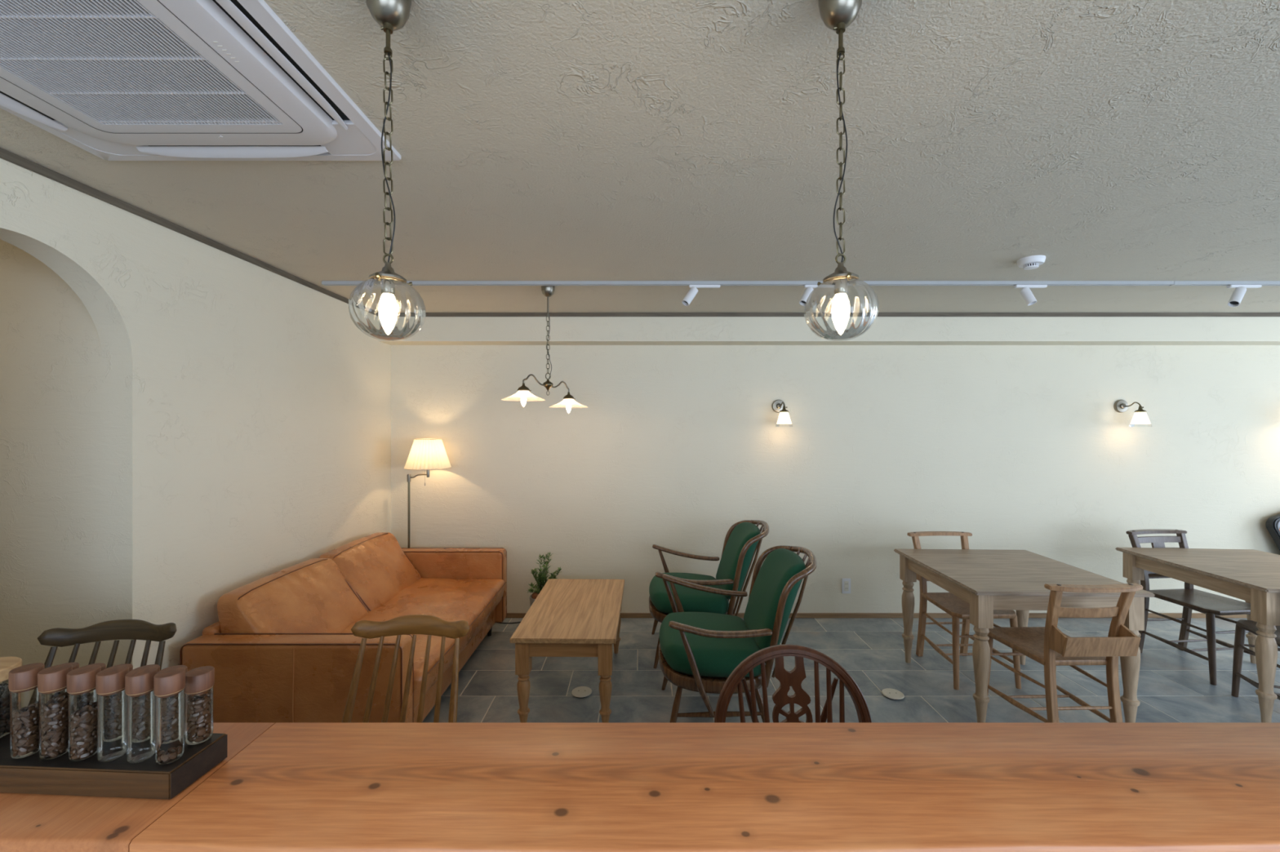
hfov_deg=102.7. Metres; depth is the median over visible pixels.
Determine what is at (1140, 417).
wall sconce
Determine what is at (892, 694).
floor outlet
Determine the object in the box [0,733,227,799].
wooden tray
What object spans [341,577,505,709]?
seat cushion
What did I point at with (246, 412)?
wall
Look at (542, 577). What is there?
potted plant
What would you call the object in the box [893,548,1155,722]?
dining table
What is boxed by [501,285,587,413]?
pendant light
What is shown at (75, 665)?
jar
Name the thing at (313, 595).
cushion
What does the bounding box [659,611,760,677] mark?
seat cushion
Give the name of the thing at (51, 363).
wall
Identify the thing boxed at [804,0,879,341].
globe pendant light
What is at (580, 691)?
floor outlet
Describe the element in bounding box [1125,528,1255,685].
chair
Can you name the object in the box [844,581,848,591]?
socket
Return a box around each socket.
[381,275,395,295]
[833,271,846,294]
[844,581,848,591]
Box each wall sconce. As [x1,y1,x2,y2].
[772,400,792,426]
[1113,400,1151,426]
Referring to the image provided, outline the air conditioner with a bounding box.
[0,0,400,160]
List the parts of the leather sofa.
panel, arm, arm, leg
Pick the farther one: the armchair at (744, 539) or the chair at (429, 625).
the armchair at (744, 539)
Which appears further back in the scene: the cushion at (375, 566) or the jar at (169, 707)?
the cushion at (375, 566)
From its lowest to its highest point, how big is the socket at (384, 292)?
0.043 m
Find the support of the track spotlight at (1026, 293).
attached to the track
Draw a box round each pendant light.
[348,0,426,341]
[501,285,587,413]
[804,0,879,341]
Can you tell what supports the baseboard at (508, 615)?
attached to the wall at (1011, 447)
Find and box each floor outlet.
[571,686,591,697]
[881,688,904,700]
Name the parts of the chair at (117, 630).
crest rail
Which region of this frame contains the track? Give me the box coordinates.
[321,280,1279,286]
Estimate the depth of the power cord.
3.96 m
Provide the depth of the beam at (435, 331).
3.90 m
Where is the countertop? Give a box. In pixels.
[0,722,1279,851]
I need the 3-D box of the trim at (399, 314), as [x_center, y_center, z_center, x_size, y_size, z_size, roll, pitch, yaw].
[2.606,-0.847,3.894,9.189,0.029,0.012,0,0,0]
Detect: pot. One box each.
[529,594,535,606]
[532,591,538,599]
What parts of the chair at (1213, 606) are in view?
post, crest rail, rail, post, seat, leg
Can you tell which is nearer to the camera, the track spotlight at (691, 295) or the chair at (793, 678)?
the chair at (793, 678)
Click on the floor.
(1174, 686)
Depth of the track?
3.04 m
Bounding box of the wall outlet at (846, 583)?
[841,578,850,593]
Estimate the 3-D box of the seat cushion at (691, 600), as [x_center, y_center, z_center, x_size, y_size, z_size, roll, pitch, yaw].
[0.325,1.142,3.500,0.524,0.170,0.584,0,0,0]
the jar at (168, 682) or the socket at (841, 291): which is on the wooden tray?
the jar at (168, 682)
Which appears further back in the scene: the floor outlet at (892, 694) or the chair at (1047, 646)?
the floor outlet at (892, 694)
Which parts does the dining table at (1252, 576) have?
leg, leg, leg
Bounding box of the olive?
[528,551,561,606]
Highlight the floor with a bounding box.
[422,617,1279,722]
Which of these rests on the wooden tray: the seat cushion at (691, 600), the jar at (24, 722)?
the jar at (24, 722)
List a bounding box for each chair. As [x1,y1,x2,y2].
[27,619,176,706]
[341,614,469,722]
[714,644,871,722]
[906,531,1021,689]
[986,582,1142,722]
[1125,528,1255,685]
[1231,619,1279,700]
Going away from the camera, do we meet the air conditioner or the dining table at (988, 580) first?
the air conditioner
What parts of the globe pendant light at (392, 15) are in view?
glass globe, bulb, stem, cord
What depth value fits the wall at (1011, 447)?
4.09 m
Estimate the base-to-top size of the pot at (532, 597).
0.285 m
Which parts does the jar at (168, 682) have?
lid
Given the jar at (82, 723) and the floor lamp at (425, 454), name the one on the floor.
the floor lamp at (425, 454)
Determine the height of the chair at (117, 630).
0.896 m
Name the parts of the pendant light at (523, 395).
lamp shade, bulb, arm, stem, cord, arm, lamp shade, bulb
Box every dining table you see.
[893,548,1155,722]
[1115,547,1279,722]
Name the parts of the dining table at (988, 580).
leg, leg, leg, leg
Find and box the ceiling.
[0,0,1279,312]
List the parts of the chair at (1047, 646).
leg, seat, post, rail, crest rail, post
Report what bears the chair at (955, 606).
on the floor
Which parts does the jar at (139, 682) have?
lid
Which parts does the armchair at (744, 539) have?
leg, leg, arm post, arm post, armrest, seat frame, armrest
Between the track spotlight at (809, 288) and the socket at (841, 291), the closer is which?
the socket at (841, 291)
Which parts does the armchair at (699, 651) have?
leg, leg, arm post, arm post, armrest, seat frame, armrest, leg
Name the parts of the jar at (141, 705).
lid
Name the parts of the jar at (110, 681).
lid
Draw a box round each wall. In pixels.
[0,158,391,698]
[0,239,102,708]
[391,345,1279,613]
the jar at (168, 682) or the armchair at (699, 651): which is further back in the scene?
the armchair at (699, 651)
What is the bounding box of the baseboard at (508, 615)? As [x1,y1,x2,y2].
[505,613,1246,617]
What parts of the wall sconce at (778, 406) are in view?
lamp shade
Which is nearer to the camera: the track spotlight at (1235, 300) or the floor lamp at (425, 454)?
the track spotlight at (1235, 300)
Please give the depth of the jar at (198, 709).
0.79 m
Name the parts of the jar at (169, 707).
lid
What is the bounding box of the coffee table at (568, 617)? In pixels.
[510,578,624,722]
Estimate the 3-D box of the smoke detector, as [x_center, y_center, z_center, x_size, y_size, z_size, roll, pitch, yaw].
[2.016,-0.836,2.640,0.120,0.050,0.120,0,0,0]
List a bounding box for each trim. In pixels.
[0,147,378,316]
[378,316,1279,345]
[396,312,1279,316]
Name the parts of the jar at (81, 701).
lid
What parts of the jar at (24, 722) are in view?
lid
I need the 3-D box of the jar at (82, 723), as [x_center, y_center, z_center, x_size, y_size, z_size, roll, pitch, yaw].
[-0.823,0.424,0.758,0.034,0.128,0.034,0,0,0]
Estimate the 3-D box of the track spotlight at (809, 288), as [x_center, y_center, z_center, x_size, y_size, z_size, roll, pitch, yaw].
[1.052,-0.775,3.052,0.229,0.130,0.068,0,0,-13]
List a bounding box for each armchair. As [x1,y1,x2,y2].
[648,520,768,668]
[658,545,817,722]
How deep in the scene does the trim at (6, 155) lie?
2.06 m
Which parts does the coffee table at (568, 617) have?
leg, leg, leg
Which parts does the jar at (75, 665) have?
lid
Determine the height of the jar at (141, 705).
0.108 m
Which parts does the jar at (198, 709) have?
lid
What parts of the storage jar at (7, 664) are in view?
glass, lid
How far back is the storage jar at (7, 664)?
0.81 m
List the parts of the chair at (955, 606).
post, crest rail, leg, post, seat, leg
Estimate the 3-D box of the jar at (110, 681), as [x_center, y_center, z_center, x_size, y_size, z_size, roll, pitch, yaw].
[-0.778,0.424,0.755,0.034,0.128,0.034,0,0,0]
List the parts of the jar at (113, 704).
lid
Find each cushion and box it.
[217,558,368,633]
[319,532,421,611]
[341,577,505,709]
[648,572,728,614]
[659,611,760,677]
[715,522,760,599]
[743,548,805,649]
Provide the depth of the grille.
1.19 m
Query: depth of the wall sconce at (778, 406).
3.92 m
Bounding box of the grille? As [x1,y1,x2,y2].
[0,0,281,124]
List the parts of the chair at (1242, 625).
leg, seat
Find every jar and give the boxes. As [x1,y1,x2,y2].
[0,656,22,737]
[8,662,44,758]
[37,663,72,759]
[45,662,79,703]
[66,664,101,761]
[74,662,106,711]
[95,665,128,762]
[102,663,133,742]
[124,666,157,763]
[129,664,159,742]
[153,666,185,764]
[157,665,187,743]
[184,666,214,745]
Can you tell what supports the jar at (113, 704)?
on the wooden tray
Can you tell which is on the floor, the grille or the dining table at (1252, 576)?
the dining table at (1252, 576)
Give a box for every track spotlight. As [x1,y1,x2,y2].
[681,284,719,306]
[799,284,817,306]
[1013,284,1047,306]
[1226,284,1262,306]
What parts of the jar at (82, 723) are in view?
lid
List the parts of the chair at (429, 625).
crest rail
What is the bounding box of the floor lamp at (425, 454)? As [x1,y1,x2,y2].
[404,438,451,547]
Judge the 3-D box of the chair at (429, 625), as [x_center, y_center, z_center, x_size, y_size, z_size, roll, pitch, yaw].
[-0.750,1.085,1.456,0.420,0.896,0.551,0,0,0]
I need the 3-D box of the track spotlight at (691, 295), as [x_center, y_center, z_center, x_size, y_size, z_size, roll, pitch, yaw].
[0.361,-0.775,3.052,0.236,0.131,0.067,0,0,-13]
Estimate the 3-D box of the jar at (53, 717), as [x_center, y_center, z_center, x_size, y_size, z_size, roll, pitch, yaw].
[-0.869,0.424,0.761,0.034,0.128,0.034,0,0,0]
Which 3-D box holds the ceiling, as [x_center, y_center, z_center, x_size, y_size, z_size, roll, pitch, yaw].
[1.525,-0.921,0.895,11.650,0.120,6.690,0,0,0]
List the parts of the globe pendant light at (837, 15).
cord, bulb, stem, glass globe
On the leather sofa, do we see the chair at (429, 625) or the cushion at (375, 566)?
the cushion at (375, 566)
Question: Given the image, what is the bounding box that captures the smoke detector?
[1016,255,1045,270]
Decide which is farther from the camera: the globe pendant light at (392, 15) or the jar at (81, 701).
the globe pendant light at (392, 15)
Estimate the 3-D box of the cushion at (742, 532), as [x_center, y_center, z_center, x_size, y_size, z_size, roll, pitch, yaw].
[0.674,0.905,3.500,0.264,0.454,0.449,0,0,0]
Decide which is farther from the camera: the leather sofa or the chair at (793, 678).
the leather sofa
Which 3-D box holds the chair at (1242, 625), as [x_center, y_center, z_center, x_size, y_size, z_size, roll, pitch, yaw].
[3.429,1.123,2.595,0.426,0.819,0.529,0,0,26]
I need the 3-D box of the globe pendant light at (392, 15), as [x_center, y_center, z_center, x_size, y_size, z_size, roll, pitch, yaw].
[-0.492,-0.514,1.000,0.139,0.694,0.138,0,0,0]
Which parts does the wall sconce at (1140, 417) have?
arm, lamp shade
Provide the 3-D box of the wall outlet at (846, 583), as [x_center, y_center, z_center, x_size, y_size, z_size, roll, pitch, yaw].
[1.646,1.276,4.084,0.070,0.120,0.012,0,0,0]
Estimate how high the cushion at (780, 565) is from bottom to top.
0.454 m
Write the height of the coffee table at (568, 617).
0.480 m
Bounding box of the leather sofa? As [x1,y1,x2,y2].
[179,532,506,723]
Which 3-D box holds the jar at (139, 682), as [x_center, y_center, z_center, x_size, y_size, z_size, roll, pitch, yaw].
[-0.733,0.424,0.753,0.034,0.128,0.034,0,0,0]
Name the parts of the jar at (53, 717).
lid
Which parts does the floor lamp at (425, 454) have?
swing arm, shade trim, lamp shade, shade trim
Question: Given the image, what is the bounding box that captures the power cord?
[499,622,520,623]

